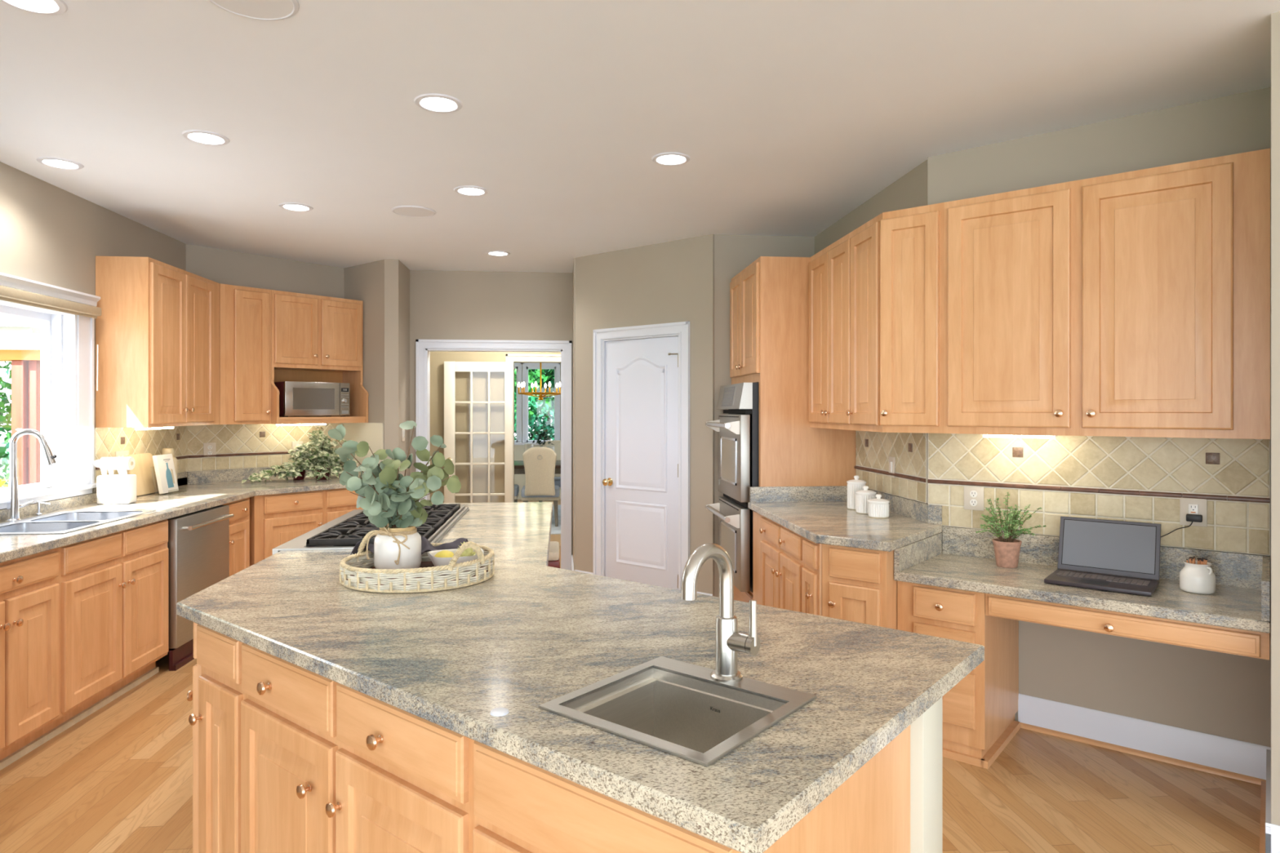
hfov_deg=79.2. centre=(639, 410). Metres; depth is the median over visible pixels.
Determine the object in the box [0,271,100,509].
window
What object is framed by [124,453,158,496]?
cutting board
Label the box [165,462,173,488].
picture
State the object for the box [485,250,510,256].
recessed light
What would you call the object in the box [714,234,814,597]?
wall
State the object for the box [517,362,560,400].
chandelier
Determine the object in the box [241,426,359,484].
trailing plant
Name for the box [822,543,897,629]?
base cabinet
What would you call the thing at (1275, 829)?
baseboard
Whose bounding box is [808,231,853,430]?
upper cabinet
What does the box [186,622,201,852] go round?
base cabinet
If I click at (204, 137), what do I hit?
recessed light
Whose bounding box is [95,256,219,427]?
upper cabinet
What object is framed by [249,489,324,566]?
base cabinet
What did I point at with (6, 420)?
shrub
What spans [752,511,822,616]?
base cabinet
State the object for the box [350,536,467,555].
napkin
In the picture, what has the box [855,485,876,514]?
canister
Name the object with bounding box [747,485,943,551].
countertop
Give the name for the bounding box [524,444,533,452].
vase
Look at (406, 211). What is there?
ceiling speaker
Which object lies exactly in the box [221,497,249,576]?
base cabinet
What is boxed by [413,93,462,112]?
recessed light
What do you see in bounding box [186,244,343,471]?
wall
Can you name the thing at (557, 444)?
dining chair
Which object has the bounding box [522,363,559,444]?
window
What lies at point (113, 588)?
base cabinet
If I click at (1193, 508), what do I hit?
socket
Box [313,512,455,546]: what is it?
grate
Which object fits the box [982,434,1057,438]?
light
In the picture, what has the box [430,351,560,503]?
wall
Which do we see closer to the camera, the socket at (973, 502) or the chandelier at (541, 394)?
the socket at (973, 502)
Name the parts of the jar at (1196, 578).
ear handle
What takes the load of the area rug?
on the floor
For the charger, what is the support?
attached to the wall outlet at (1187, 505)
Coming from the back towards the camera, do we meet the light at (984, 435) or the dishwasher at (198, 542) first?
the dishwasher at (198, 542)
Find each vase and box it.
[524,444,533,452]
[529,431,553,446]
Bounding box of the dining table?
[514,460,560,474]
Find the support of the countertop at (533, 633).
on the base cabinet at (193, 695)
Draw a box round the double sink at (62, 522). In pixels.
[0,510,155,534]
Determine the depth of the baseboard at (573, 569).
6.41 m
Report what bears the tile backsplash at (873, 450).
attached to the wall at (910, 190)
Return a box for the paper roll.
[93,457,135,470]
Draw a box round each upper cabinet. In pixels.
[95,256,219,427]
[219,283,271,424]
[271,289,368,423]
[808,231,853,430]
[845,202,943,433]
[943,148,1270,439]
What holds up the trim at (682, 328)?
attached to the wall at (673, 281)
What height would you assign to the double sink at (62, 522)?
0.190 m
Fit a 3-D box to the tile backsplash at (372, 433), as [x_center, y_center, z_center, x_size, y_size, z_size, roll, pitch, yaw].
[-2.414,0.336,6.747,0.610,0.459,0.010,0,0,39]
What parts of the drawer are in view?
knob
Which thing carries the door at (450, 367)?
in the wall at (480, 380)
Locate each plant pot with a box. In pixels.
[293,469,305,479]
[315,466,329,479]
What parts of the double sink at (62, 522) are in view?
bowl, bowl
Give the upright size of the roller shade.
0.068 m
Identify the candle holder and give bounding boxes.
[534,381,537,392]
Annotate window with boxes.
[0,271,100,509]
[514,362,522,444]
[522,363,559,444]
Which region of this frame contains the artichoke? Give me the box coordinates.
[454,542,476,556]
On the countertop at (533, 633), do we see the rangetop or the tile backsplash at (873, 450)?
the rangetop
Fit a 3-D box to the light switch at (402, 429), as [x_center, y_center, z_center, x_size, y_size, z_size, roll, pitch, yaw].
[-2.059,0.205,6.736,0.010,0.125,0.115,0,0,-6]
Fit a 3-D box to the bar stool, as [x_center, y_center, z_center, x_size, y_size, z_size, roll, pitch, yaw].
[-0.660,1.147,4.622,0.412,0.669,0.452,0,0,-6]
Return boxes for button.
[489,707,508,716]
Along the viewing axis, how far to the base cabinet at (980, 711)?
3.29 m
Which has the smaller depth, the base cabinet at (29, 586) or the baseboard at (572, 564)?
the base cabinet at (29, 586)
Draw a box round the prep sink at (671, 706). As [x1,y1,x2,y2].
[538,656,816,767]
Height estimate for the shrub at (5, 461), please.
5.076 m
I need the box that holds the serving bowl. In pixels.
[426,548,484,574]
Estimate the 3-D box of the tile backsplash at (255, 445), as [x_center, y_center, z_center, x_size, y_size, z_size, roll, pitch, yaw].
[-3.066,0.288,6.441,0.028,0.364,1.304,0,0,39]
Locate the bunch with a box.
[328,420,461,528]
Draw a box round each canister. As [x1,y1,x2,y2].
[846,475,866,510]
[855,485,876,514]
[867,493,889,518]
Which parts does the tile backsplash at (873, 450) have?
pencil trim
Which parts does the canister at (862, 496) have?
lid knob, lid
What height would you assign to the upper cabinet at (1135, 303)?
1.062 m
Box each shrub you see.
[0,361,10,481]
[0,361,11,487]
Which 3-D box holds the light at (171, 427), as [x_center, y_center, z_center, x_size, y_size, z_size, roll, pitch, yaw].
[-3.191,0.114,5.094,0.040,0.018,0.480,0,0,-6]
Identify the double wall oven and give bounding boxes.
[705,382,759,592]
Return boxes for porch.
[0,314,40,485]
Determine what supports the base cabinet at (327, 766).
on the floor
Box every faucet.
[4,428,57,522]
[680,542,759,683]
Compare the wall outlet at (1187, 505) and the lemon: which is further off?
the wall outlet at (1187, 505)
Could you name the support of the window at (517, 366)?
in the wall at (519, 479)
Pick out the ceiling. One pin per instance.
(789, 116)
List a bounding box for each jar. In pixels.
[161,448,177,479]
[366,523,421,574]
[1179,560,1215,594]
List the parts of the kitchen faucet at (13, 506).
lever handle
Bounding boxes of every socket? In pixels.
[969,490,977,497]
[969,498,977,506]
[1188,503,1198,514]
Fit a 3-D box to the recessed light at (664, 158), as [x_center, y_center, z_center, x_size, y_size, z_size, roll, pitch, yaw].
[0.158,-1.276,3.932,0.198,0.006,0.198,0,0,-6]
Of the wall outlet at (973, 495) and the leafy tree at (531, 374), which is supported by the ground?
the leafy tree at (531, 374)
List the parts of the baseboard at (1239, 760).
shoe moulding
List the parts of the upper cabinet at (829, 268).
door, knob, door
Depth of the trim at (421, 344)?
7.15 m
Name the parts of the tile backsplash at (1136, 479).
pencil trim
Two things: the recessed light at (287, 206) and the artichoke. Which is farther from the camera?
the recessed light at (287, 206)
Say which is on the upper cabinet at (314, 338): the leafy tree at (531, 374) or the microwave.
the microwave
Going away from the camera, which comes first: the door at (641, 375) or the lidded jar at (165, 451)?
the lidded jar at (165, 451)
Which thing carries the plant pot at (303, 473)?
on the countertop at (198, 491)
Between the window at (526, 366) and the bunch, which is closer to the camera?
the bunch
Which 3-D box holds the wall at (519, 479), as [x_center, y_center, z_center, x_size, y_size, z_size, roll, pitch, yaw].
[-1.320,0.100,12.993,6.000,2.760,0.120,0,0,-6]
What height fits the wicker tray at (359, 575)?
0.144 m
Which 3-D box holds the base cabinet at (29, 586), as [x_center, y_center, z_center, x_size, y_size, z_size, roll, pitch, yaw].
[-2.804,1.044,3.051,0.564,0.872,0.792,0,0,-4]
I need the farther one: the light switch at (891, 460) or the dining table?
the dining table
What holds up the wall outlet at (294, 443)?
attached to the tile backsplash at (255, 445)
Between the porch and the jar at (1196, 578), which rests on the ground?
the porch
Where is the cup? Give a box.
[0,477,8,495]
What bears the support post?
on the floor
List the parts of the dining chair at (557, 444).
backrest, seat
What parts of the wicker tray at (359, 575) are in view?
handle, handle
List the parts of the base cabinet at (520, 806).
door, drawer, panel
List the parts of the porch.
post, post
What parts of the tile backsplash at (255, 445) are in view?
pencil trim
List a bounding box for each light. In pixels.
[0,0,67,15]
[36,156,84,169]
[132,426,176,430]
[182,129,230,145]
[274,422,328,426]
[279,202,313,211]
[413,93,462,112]
[453,186,488,195]
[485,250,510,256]
[651,152,690,165]
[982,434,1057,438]
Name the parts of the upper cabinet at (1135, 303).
door, knob, knob, door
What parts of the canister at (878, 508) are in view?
lid, lid knob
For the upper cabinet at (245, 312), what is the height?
1.062 m
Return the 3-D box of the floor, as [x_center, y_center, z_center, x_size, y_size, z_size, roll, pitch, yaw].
[0.261,1.520,5.203,7.630,0.080,16.300,0,0,-6]
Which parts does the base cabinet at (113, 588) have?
drawer, door, shoe moulding, knob, knob, drawer, door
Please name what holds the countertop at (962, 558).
on the base cabinet at (980, 711)
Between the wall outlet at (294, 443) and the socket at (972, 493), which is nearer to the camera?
the socket at (972, 493)
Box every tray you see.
[339,529,494,593]
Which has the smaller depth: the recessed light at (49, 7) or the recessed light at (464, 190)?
the recessed light at (49, 7)
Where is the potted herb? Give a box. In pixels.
[975,492,1046,542]
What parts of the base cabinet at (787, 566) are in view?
knob, drawer, door, knob, knob, knob, door, drawer, knob, door, drawer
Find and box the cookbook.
[152,453,178,494]
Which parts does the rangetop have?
burner, trim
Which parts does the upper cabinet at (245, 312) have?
door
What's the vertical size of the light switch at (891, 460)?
0.114 m
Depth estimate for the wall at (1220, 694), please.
3.34 m
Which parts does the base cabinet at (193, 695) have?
knob, door, drawer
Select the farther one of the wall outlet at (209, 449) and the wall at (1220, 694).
the wall outlet at (209, 449)
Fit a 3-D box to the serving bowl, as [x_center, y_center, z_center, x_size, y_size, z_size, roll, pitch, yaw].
[-0.633,0.515,2.650,0.182,0.076,0.158,0,0,-24]
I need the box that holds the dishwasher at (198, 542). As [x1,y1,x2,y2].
[167,505,234,671]
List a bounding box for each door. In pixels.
[444,361,512,502]
[602,333,679,590]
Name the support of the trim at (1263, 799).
attached to the wall at (1275, 17)
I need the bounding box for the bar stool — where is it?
[547,541,559,568]
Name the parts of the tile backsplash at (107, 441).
pencil trim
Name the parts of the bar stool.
seat frame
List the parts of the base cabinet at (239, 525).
drawer, door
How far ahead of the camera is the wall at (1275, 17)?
2.49 m
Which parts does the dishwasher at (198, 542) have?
handle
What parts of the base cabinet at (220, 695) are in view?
knob, drawer, door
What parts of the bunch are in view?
stem, stem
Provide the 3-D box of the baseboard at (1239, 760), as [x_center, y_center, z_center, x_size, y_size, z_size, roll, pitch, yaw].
[2.130,1.406,3.339,0.920,0.148,0.032,0,0,39]
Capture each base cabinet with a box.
[0,547,59,770]
[43,519,168,741]
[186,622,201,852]
[188,623,245,852]
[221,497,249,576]
[240,643,474,852]
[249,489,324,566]
[324,488,363,524]
[472,724,910,852]
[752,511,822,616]
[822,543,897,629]
[897,581,1020,768]
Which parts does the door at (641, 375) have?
knob, panel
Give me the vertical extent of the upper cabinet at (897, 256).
1.062 m
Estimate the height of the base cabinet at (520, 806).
0.872 m
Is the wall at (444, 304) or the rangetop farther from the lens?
the wall at (444, 304)
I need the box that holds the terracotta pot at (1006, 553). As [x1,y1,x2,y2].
[992,537,1022,568]
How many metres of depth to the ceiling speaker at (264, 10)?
2.45 m
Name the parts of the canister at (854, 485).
lid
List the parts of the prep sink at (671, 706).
bowl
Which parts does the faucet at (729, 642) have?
spout, lever handle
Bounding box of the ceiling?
[0,0,1279,272]
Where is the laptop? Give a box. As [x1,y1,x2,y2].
[1044,515,1160,596]
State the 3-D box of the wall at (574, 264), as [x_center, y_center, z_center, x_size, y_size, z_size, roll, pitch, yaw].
[-0.538,0.100,6.901,0.115,2.760,0.840,0,0,-6]
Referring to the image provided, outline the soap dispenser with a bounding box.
[35,500,50,515]
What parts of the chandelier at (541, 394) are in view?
down rod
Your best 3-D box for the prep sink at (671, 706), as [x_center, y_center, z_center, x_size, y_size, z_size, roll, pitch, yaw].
[0.078,0.662,1.496,0.386,0.206,0.380,0,0,39]
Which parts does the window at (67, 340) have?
frame, sill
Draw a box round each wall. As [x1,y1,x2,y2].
[0,161,186,509]
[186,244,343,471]
[343,258,409,476]
[409,270,573,555]
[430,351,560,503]
[514,362,560,499]
[573,257,575,570]
[575,234,714,596]
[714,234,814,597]
[814,160,927,253]
[927,87,1271,746]
[1271,11,1279,826]
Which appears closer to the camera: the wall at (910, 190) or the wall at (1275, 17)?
the wall at (1275, 17)
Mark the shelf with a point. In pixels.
(290, 420)
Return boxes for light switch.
[115,450,128,457]
[401,428,404,441]
[888,456,895,477]
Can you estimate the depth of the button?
1.44 m
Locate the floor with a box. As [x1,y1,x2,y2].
[0,498,1261,852]
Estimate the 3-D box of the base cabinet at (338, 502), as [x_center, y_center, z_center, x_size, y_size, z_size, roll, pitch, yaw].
[-2.509,1.044,6.409,0.870,0.872,0.638,0,0,39]
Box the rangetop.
[272,503,469,555]
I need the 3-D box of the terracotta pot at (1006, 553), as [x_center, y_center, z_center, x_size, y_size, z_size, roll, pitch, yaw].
[1.672,0.650,3.527,0.122,0.118,0.122,0,0,39]
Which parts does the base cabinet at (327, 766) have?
knob, drawer, door, knob, knob, knob, door, drawer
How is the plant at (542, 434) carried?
on the dining table
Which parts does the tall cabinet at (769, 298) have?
door, drawer, door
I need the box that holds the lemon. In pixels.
[434,550,453,557]
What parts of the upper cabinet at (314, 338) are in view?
panel, door, door, panel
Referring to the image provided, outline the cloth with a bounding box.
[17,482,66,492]
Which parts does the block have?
utensil handle, utensil handle, utensil handle, utensil handle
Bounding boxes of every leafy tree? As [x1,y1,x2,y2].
[514,368,554,438]
[514,368,554,439]
[514,390,554,439]
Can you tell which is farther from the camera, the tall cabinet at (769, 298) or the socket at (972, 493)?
the tall cabinet at (769, 298)
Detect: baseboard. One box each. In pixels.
[571,555,573,570]
[573,568,593,574]
[697,591,712,595]
[1017,693,1271,785]
[1265,749,1271,852]
[1265,822,1279,852]
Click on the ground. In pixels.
(7, 449)
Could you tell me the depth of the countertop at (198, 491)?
4.68 m
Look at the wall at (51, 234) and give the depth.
4.47 m
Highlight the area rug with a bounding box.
[551,505,560,534]
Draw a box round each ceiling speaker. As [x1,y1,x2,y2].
[208,0,298,20]
[391,205,435,217]
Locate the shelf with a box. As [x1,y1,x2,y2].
[279,416,365,423]
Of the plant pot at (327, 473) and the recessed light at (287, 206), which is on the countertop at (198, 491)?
the plant pot at (327, 473)
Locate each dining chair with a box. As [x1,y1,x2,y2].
[514,484,519,502]
[520,446,559,526]
[538,440,560,502]
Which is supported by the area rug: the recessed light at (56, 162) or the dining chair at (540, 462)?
the dining chair at (540, 462)
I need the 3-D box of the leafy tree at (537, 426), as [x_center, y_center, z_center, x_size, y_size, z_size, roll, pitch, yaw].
[-1.869,0.674,15.248,2.702,2.300,2.468,0,0,-11]
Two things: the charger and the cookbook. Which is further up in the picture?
the cookbook
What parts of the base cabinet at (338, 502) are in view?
drawer, door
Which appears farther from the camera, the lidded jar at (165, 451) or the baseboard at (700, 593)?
the baseboard at (700, 593)
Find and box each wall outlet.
[203,442,216,457]
[292,441,302,451]
[964,485,983,511]
[1179,497,1207,526]
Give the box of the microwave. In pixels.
[274,381,349,417]
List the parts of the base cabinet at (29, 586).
door, knob, knob, knob, shoe moulding, drawer, door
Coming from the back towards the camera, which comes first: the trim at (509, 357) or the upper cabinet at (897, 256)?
the trim at (509, 357)
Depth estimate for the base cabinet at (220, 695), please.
2.15 m
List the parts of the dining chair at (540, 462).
backrest, seat, seat rail, leg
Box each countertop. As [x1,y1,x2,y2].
[0,462,362,563]
[176,502,984,852]
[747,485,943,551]
[893,525,1270,633]
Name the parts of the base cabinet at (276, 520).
drawer, door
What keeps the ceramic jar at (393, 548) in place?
on the wicker tray at (359, 575)
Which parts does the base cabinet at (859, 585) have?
knob, drawer, door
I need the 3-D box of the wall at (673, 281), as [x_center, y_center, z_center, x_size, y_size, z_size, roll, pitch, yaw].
[0.024,0.100,6.097,1.400,2.760,0.120,0,0,39]
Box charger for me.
[1160,514,1202,537]
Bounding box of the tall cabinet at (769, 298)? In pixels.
[729,256,855,602]
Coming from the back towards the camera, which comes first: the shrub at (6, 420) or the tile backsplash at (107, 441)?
the shrub at (6, 420)
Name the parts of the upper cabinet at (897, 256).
knob, door, knob, door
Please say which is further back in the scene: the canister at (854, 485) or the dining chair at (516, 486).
the dining chair at (516, 486)
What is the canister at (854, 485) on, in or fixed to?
on the countertop at (820, 514)
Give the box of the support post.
[910,696,942,852]
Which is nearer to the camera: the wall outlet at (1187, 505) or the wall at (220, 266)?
the wall outlet at (1187, 505)
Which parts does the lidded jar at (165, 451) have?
lid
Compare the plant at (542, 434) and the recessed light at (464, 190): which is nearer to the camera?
the recessed light at (464, 190)
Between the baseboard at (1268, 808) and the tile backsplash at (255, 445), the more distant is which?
the tile backsplash at (255, 445)
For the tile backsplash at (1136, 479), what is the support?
attached to the wall at (1220, 694)
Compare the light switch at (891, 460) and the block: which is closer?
the light switch at (891, 460)
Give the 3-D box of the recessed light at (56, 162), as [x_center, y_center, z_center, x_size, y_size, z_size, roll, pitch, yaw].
[-2.997,-1.276,4.002,0.198,0.006,0.198,0,0,-6]
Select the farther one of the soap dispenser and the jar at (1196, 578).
the soap dispenser
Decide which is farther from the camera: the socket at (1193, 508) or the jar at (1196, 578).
the socket at (1193, 508)
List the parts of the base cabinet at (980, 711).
knob, drawer, drawer, drawer, moulding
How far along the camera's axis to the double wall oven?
4.90 m
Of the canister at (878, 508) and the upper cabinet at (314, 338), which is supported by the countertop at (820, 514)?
the canister at (878, 508)
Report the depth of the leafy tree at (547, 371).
19.02 m
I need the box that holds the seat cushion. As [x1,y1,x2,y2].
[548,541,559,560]
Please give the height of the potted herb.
0.228 m
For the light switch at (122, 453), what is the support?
attached to the tile backsplash at (107, 441)
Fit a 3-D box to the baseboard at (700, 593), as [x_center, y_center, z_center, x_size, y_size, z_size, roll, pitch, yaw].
[0.445,1.406,5.667,0.203,0.148,0.014,0,0,39]
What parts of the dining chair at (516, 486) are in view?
seat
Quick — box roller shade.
[0,285,101,318]
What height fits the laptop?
0.241 m
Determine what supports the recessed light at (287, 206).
in the ceiling
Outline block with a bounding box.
[97,464,136,504]
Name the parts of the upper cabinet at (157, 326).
door, door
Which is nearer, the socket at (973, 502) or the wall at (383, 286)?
the socket at (973, 502)
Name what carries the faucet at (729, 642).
on the countertop at (533, 633)
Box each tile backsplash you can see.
[93,426,188,483]
[187,422,343,471]
[343,422,383,475]
[853,430,927,503]
[927,433,1270,555]
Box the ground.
[0,448,8,487]
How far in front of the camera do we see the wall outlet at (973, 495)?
3.75 m
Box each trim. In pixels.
[416,339,571,570]
[506,354,560,502]
[593,321,689,590]
[1259,781,1266,852]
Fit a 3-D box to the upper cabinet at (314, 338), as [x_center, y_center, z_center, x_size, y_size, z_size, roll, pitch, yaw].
[-2.757,-0.426,6.513,0.409,1.062,0.796,0,0,39]

